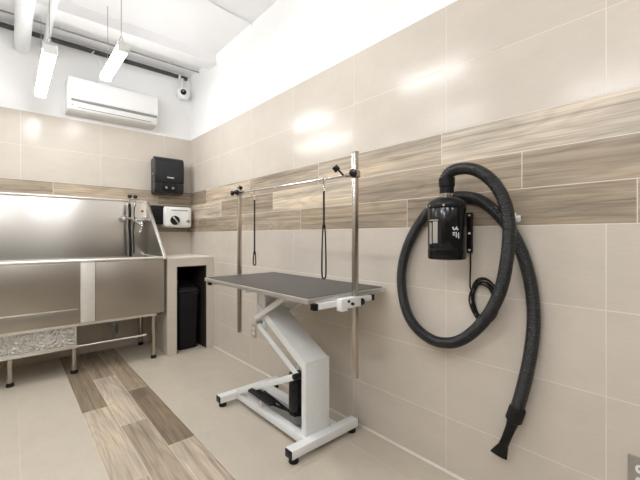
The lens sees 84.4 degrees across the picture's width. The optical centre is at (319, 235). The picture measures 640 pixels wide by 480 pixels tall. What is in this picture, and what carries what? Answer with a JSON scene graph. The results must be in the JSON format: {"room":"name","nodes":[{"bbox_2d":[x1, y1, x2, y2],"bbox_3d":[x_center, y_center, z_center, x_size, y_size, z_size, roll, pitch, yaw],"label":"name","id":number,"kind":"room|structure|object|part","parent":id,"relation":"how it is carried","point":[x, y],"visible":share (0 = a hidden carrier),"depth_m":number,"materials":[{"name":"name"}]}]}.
{"room":"pet grooming salon","nodes":[
{"label":"pet grooming salon","id":0,"kind":"room"},
{"bbox_2d":[0,20,189,368],"bbox_3d":[-3.000,-0.357,2.862,3.885,2.990,0.104,0,0,-41],"label":"wall","id":1,"kind":"structure","parent":0,"point":[45,150],"depth_m":3.42,"materials":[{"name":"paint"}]},
{"bbox_2d":[0,194,145,260],"bbox_3d":[-2.429,-0.074,3.258,1.545,0.575,0.008,0,0,-41],"label":"backsplash","id":2,"kind":"structure","parent":1,"relation":"attached to","point":[31,227],"depth_m":3.30,"materials":[{"name":"silver metal"}]},
{"bbox_2d":[0,22,187,80],"bbox_3d":[-2.958,-1.800,2.788,3.810,0.051,0.065,0,0,-41],"label":"pipe","id":3,"kind":"object","parent":1,"relation":"attached to","point":[3,25],"visible":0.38,"depth_m":3.43,"materials":[{"name":"black metal"}]},
{"bbox_2d":[92,51,101,82],"bbox_3d":[-2.157,-1.620,3.402,0.091,0.353,0.045,0,0,8],"label":"power cable","id":4,"kind":"object","parent":3,"relation":"hanging from","point":[93,51],"visible":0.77,"depth_m":3.40,"materials":[{"name":"white plastic"}]},
{"bbox_2d":[65,76,157,129],"bbox_3d":[-2.040,-1.296,3.490,0.765,0.302,0.228,0,0,-41],"label":"air conditioner","id":5,"kind":"object","parent":1,"relation":"attached to","point":[87,99],"visible":1,"depth_m":3.39,"materials":[{"name":"white plastic"}]},
{"bbox_2d":[151,156,183,195],"bbox_3d":[-1.664,-0.649,3.843,0.306,0.396,0.195,0,0,-41],"label":"paper towel dispenser","id":6,"kind":"object","parent":1,"relation":"attached to","point":[167,174],"visible":1,"depth_m":3.77,"materials":[{"name":"black plastic"}]},
{"bbox_2d":[150,205,190,227],"bbox_3d":[-1.631,-0.209,3.861,0.410,0.230,0.210,0,0,-41],"label":"control box","id":7,"kind":"object","parent":1,"relation":"attached to","point":[168,217],"visible":0.94,"depth_m":3.80,"materials":[{"name":"white plastic"}]},
{"bbox_2d":[176,78,189,100],"bbox_3d":[-1.538,-1.657,3.975,0.148,0.247,0.164,0,0,-41],"label":"security camera","id":8,"kind":"object","parent":1,"relation":"attached to","point":[183,94],"visible":1,"depth_m":3.94,"materials":[{"name":"white plastic"}]},
{"bbox_2d":[0,0,277,76],"bbox_3d":[-0.890,-1.902,0.469,4.085,0.100,6.480,0,0,-41],"label":"ceiling","id":9,"kind":"structure","parent":0,"point":[200,24],"depth_m":3.03,"materials":[{"name":"paint"}]},
{"bbox_2d":[14,0,34,53],"bbox_3d":[-0.560,-1.730,0.764,0.110,0.245,6.268,0,0,-41],"label":"air duct","id":10,"kind":"object","parent":9,"relation":"hanging from","point":[24,9],"visible":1,"depth_m":2.70,"materials":[{"name":"white metal"}]},
{"bbox_2d":[35,0,57,98],"bbox_3d":[-2.003,-1.497,2.567,0.076,0.704,0.940,0,0,-41],"label":"lamp","id":11,"kind":"object","parent":9,"relation":"hanging from","point":[50,50],"visible":1,"depth_m":2.39,"materials":[{"name":"white plastic"}]},
{"bbox_2d":[35,49,55,96],"bbox_3d":[-2.003,-1.173,2.567,0.073,0.052,0.916,0,0,-41],"label":"diffuser","id":12,"kind":"object","parent":11,"relation":"attached to","point":[48,56],"depth_m":2.47,"materials":[{"name":"white plastic"}]},
{"bbox_2d":[42,0,58,48],"bbox_3d":[-0.441,-1.765,0.870,0.048,0.174,6.268,0,0,-41],"label":"pipe","id":13,"kind":"object","parent":9,"relation":"hanging from","point":[53,3],"visible":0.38,"depth_m":2.75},
{"bbox_2d":[0,0,216,69],"bbox_3d":[-2.563,-1.800,2.366,3.885,0.105,0.180,0,0,-41],"label":"beam","id":14,"kind":"structure","parent":9,"relation":"attached to","point":[68,13],"depth_m":3.07,"materials":[{"name":"paint"}]},
{"bbox_2d":[100,0,129,82],"bbox_3d":[-1.558,-1.560,2.666,0.076,0.579,0.620,0,0,-41],"label":"lamp","id":15,"kind":"object","parent":9,"relation":"hanging from","point":[122,49],"visible":1,"depth_m":2.59,"materials":[{"name":"white plastic"}]},
{"bbox_2d":[101,46,126,80],"bbox_3d":[-1.558,-1.298,2.666,0.073,0.052,0.596,0,0,-41],"label":"diffuser","id":16,"kind":"object","parent":15,"relation":"attached to","point":[119,53],"depth_m":2.61,"materials":[{"name":"white plastic"}]},
{"bbox_2d":[208,0,251,26],"bbox_3d":[-1.034,-1.835,2.530,0.041,0.028,1.420,0,0,38],"label":"cable","id":17,"kind":"object","parent":9,"relation":"attached to","point":[208,0],"visible":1,"depth_m":2.92,"materials":[{"name":"white plastic"}]},
{"bbox_2d":[0,342,458,479],"bbox_3d":[-0.890,1.190,0.469,4.085,0.103,6.480,0,0,-41],"label":"floor","id":18,"kind":"structure","parent":0,"point":[125,414],"depth_m":2.06,"materials":[{"name":"tile"}]},
{"bbox_2d":[0,192,166,387],"bbox_3d":[-2.232,0.382,3.043,1.558,1.512,0.640,0,0,-41],"label":"bathtub","id":19,"kind":"object","parent":18,"relation":"on","point":[66,264],"visible":1,"depth_m":3.06,"materials":[{"name":"silver metal"}]},
{"bbox_3d":[-2.341,0.925,2.663,0.036,0.385,0.036,0,0,-41],"label":"leg","id":20,"kind":"part","parent":19,"relation":"part of","materials":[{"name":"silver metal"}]},
{"bbox_3d":[-2.283,0.653,2.593,0.845,0.106,0.009,0,0,-41],"label":"panel","id":21,"kind":"part","parent":19,"relation":"part of","materials":[{"name":"silver metal"}]},
{"bbox_3d":[-2.283,0.406,2.593,0.845,0.367,0.008,0,0,-41],"label":"door panel","id":22,"kind":"part","parent":19,"relation":"part of","materials":[{"name":"silver metal"}]},
{"bbox_3d":[-2.280,0.594,2.590,0.845,0.009,0.010,0,0,-41],"label":"door sill","id":23,"kind":"part","parent":19,"relation":"part of","materials":[{"name":"silver metal"}]},
{"bbox_3d":[-2.114,0.903,2.795,1.365,0.035,0.035,0,0,-41],"label":"slide rail","id":24,"kind":"part","parent":19,"relation":"part of","materials":[{"name":"silver metal"}]},
{"bbox_3d":[-2.041,0.925,2.927,0.036,0.385,0.036,0,0,-41],"label":"leg","id":25,"kind":"part","parent":19,"relation":"part of","materials":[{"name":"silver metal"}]},
{"bbox_3d":[-2.245,0.725,3.020,1.505,0.023,0.580,0,0,-41],"label":"under frame","id":26,"kind":"part","parent":19,"relation":"part of","materials":[{"name":"silver metal"}]},
{"bbox_3d":[-1.672,0.465,3.132,0.544,0.483,0.008,0,0,-41],"label":"panel","id":27,"kind":"part","parent":19,"relation":"part of","materials":[{"name":"silver metal"}]},
{"bbox_3d":[-1.882,0.925,3.700,0.036,0.385,0.036,0,0,-41],"label":"leg","id":28,"kind":"part","parent":19,"relation":"part of","materials":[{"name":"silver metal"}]},
{"bbox_2d":[133,210,148,231],"bbox_3d":[-1.834,-0.156,3.642,0.131,0.236,0.203,0,0,-41],"label":"tub faucet","id":29,"kind":"object","parent":19,"relation":"attached to","point":[142,220],"visible":0.96,"depth_m":3.66,"materials":[{"name":"silver metal"}]},
{"bbox_2d":[119,203,140,256],"bbox_3d":[-1.933,-0.061,3.584,0.080,0.543,0.217,0,0,33],"label":"sprayer","id":30,"kind":"object","parent":29,"relation":"hanging from","point":[122,219],"visible":1,"depth_m":3.60,"materials":[{"name":"silver metal"}]},
{"bbox_3d":[-1.911,-0.155,3.604,0.164,0.096,0.043,0,0,-41],"label":"spray handle","id":31,"kind":"part","parent":30,"relation":"part of","materials":[{"name":"silver metal"}]},
{"bbox_3d":[-1.556,0.925,3.295,0.036,0.385,0.036,0,0,-41],"label":"leg","id":32,"kind":"part","parent":19,"relation":"part of","materials":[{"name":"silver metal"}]},
{"bbox_2d":[148,254,213,355],"bbox_3d":[-1.475,0.673,3.719,0.462,0.930,0.632,0,0,-41],"label":"tiled niche","id":33,"kind":"object","parent":18,"relation":"on","point":[195,268],"visible":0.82,"depth_m":3.58,"materials":[{"name":"tile"}]},
{"bbox_2d":[177,280,199,349],"bbox_3d":[-1.434,0.805,3.676,0.234,0.665,0.375,0,0,-41],"label":"trash can","id":34,"kind":"object","parent":18,"relation":"on","point":[187,291],"visible":0.77,"depth_m":3.54,"materials":[{"name":"black plastic"}]},
{"bbox_3d":[-1.435,0.528,3.677,0.234,0.110,0.371,0,0,-41],"label":"lid","id":35,"kind":"part","parent":34,"relation":"part of","materials":[{"name":"black plastic"}]},
{"bbox_2d":[205,272,384,464],"bbox_3d":[-0.211,0.710,2.178,0.572,0.857,1.142,0,0,-41],"label":"table","id":36,"kind":"object","parent":18,"relation":"on","point":[302,414],"visible":1,"depth_m":2.01,"materials":[{"name":"metal"}]},
{"bbox_3d":[-0.224,0.331,2.167,0.330,0.045,0.863,0,0,-41],"label":"frame","id":37,"kind":"part","parent":36,"relation":"part of","materials":[{"name":"white metal"}]},
{"bbox_3d":[-0.236,1.101,2.211,0.170,0.006,0.750,0,0,-41],"label":"plate","id":38,"kind":"part","parent":36,"relation":"part of","materials":[{"name":"grey metal"}]},
{"bbox_3d":[-0.253,1.005,2.107,0.301,0.066,0.066,0,0,39],"label":"pedal rod","id":39,"kind":"part","parent":36,"relation":"part of","materials":[{"name":"black plastic"}]},
{"bbox_3d":[-0.175,0.575,2.105,0.166,0.291,0.484,0,0,-41],"label":"lift arm","id":40,"kind":"part","parent":36,"relation":"part of"},
{"bbox_2d":[230,151,364,378],"bbox_3d":[-0.249,0.147,2.165,0.160,1.129,1.271,0,0,-41],"label":"stand","id":41,"kind":"object","parent":36,"relation":"attached to","point":[353,301],"visible":0.84,"depth_m":1.73,"materials":[{"name":"silver metal"}]},
{"bbox_3d":[-0.621,-0.338,2.622,0.068,0.074,0.094,0,0,-41],"label":"knob","id":42,"kind":"part","parent":41,"relation":"part of","materials":[{"name":"black plastic"}]},
{"bbox_3d":[-0.596,0.174,2.611,0.025,1.076,0.025,0,0,-41],"label":"post","id":43,"kind":"part","parent":41,"relation":"part of","materials":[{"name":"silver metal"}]},
{"bbox_2d":[253,189,255,265],"bbox_3d":[-0.455,-0.060,2.452,0.026,0.535,0.016,0,0,-26],"label":"grooming noose","id":44,"kind":"object","parent":41,"relation":"hanging from","point":[254,252],"visible":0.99,"depth_m":2.45,"materials":[{"name":"black fabric"}]},
{"bbox_2d":[321,177,326,278],"bbox_3d":[0.021,-0.042,1.912,0.029,0.555,0.018,0,0,-17],"label":"grooming noose","id":45,"kind":"object","parent":41,"relation":"hanging from","point":[323,225],"visible":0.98,"depth_m":1.91,"materials":[{"name":"black fabric"}]},
{"bbox_3d":[0.094,-0.333,1.801,0.065,0.063,0.034,0,0,-3],"label":"knob","id":46,"kind":"part","parent":41,"relation":"part of","materials":[{"name":"black plastic"}]},
{"bbox_3d":[0.161,-0.305,1.707,0.037,0.038,0.023,0,0,29],"label":"knob","id":47,"kind":"part","parent":41,"relation":"part of","materials":[{"name":"black plastic"}]},
{"bbox_3d":[0.173,0.143,1.739,0.025,1.114,0.025,0,0,-41],"label":"post","id":48,"kind":"part","parent":41,"relation":"part of","materials":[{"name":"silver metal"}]},
{"bbox_3d":[-0.125,0.738,2.050,0.028,0.148,0.066,0,0,-41],"label":"piston rod","id":49,"kind":"part","parent":36,"relation":"part of","materials":[{"name":"silver metal"}]},
{"bbox_3d":[0.121,0.323,1.730,0.380,0.028,0.028,0,0,-41],"label":"clamp rail","id":50,"kind":"part","parent":36,"relation":"part of","materials":[{"name":"white metal"}]},
{"bbox_2d":[190,0,639,479],"bbox_3d":[0.573,-0.357,1.825,0.104,2.990,6.380,0,0,-41],"label":"wall","id":51,"kind":"structure","parent":0,"point":[541,95],"depth_m":1.72,"materials":[{"name":"tile"}]},
{"bbox_2d":[0,9,198,72],"bbox_3d":[-2.794,-1.831,2.643,3.864,0.043,0.015,0,0,-41],"label":"conduit","id":52,"kind":"object","parent":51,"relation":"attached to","point":[1,10],"visible":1,"depth_m":3.28,"materials":[{"name":"grey metal"}]},
{"bbox_2d":[251,323,255,337],"bbox_3d":[-0.571,0.816,3.036,0.010,0.116,0.072,0,0,-41],"label":"power outlet","id":53,"kind":"object","parent":51,"relation":"attached to","point":[253,326],"visible":0.94,"depth_m":3.04,"materials":[{"name":"white plastic"}]},
{"bbox_2d":[213,346,464,479],"bbox_3d":[0.564,1.133,1.750,0.009,0.009,6.280,0,0,-41],"label":"trim","id":54,"kind":"structure","parent":51,"relation":"attached to","point":[331,409],"depth_m":1.97,"materials":[{"name":"tile"}]},
{"bbox_2d":[396,162,540,459],"bbox_3d":[0.578,0.305,1.571,0.223,1.236,0.671,0,0,-41],"label":"dryer","id":55,"kind":"object","parent":51,"relation":"attached to","point":[450,228],"visible":1,"depth_m":1.47,"materials":[{"name":"black plastic"}]},
{"bbox_3d":[0.492,-0.018,1.510,0.007,0.112,0.058,0,0,-32],"label":"rating plate","id":56,"kind":"part","parent":55,"relation":"part of","materials":[{"name":"silver metal"}]},
{"bbox_3d":[0.721,0.228,1.550,0.025,0.312,0.138,0,0,-41],"label":"power cord","id":57,"kind":"part","parent":55,"relation":"part of","materials":[{"name":"black rubber"}]},
{"bbox_2d":[515,213,520,221],"bbox_3d":[0.807,-0.076,1.449,0.042,0.036,0.020,0,0,-41],"label":"wall hook","id":58,"kind":"object","parent":51,"relation":"attached to","point":[518,217],"visible":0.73,"depth_m":1.46,"materials":[{"name":"white plastic"}]},
{"bbox_2d":[628,454,639,479],"bbox_3d":[1.071,0.799,1.174,0.010,0.116,0.072,0,0,-41],"label":"power outlet","id":59,"kind":"object","parent":51,"relation":"attached to","point":[633,461],"visible":1,"depth_m":1.19,"materials":[{"name":"plastic"}]},
{"bbox_2d":[635,465,639,473],"bbox_3d":[1.070,0.778,1.173,0.005,0.027,0.033,0,0,-41],"label":"socket","id":60,"kind":"object","parent":59,"relation":"attached to","point":[637,467],"depth_m":1.18,"materials":[{"name":"white plastic"}]}
]}

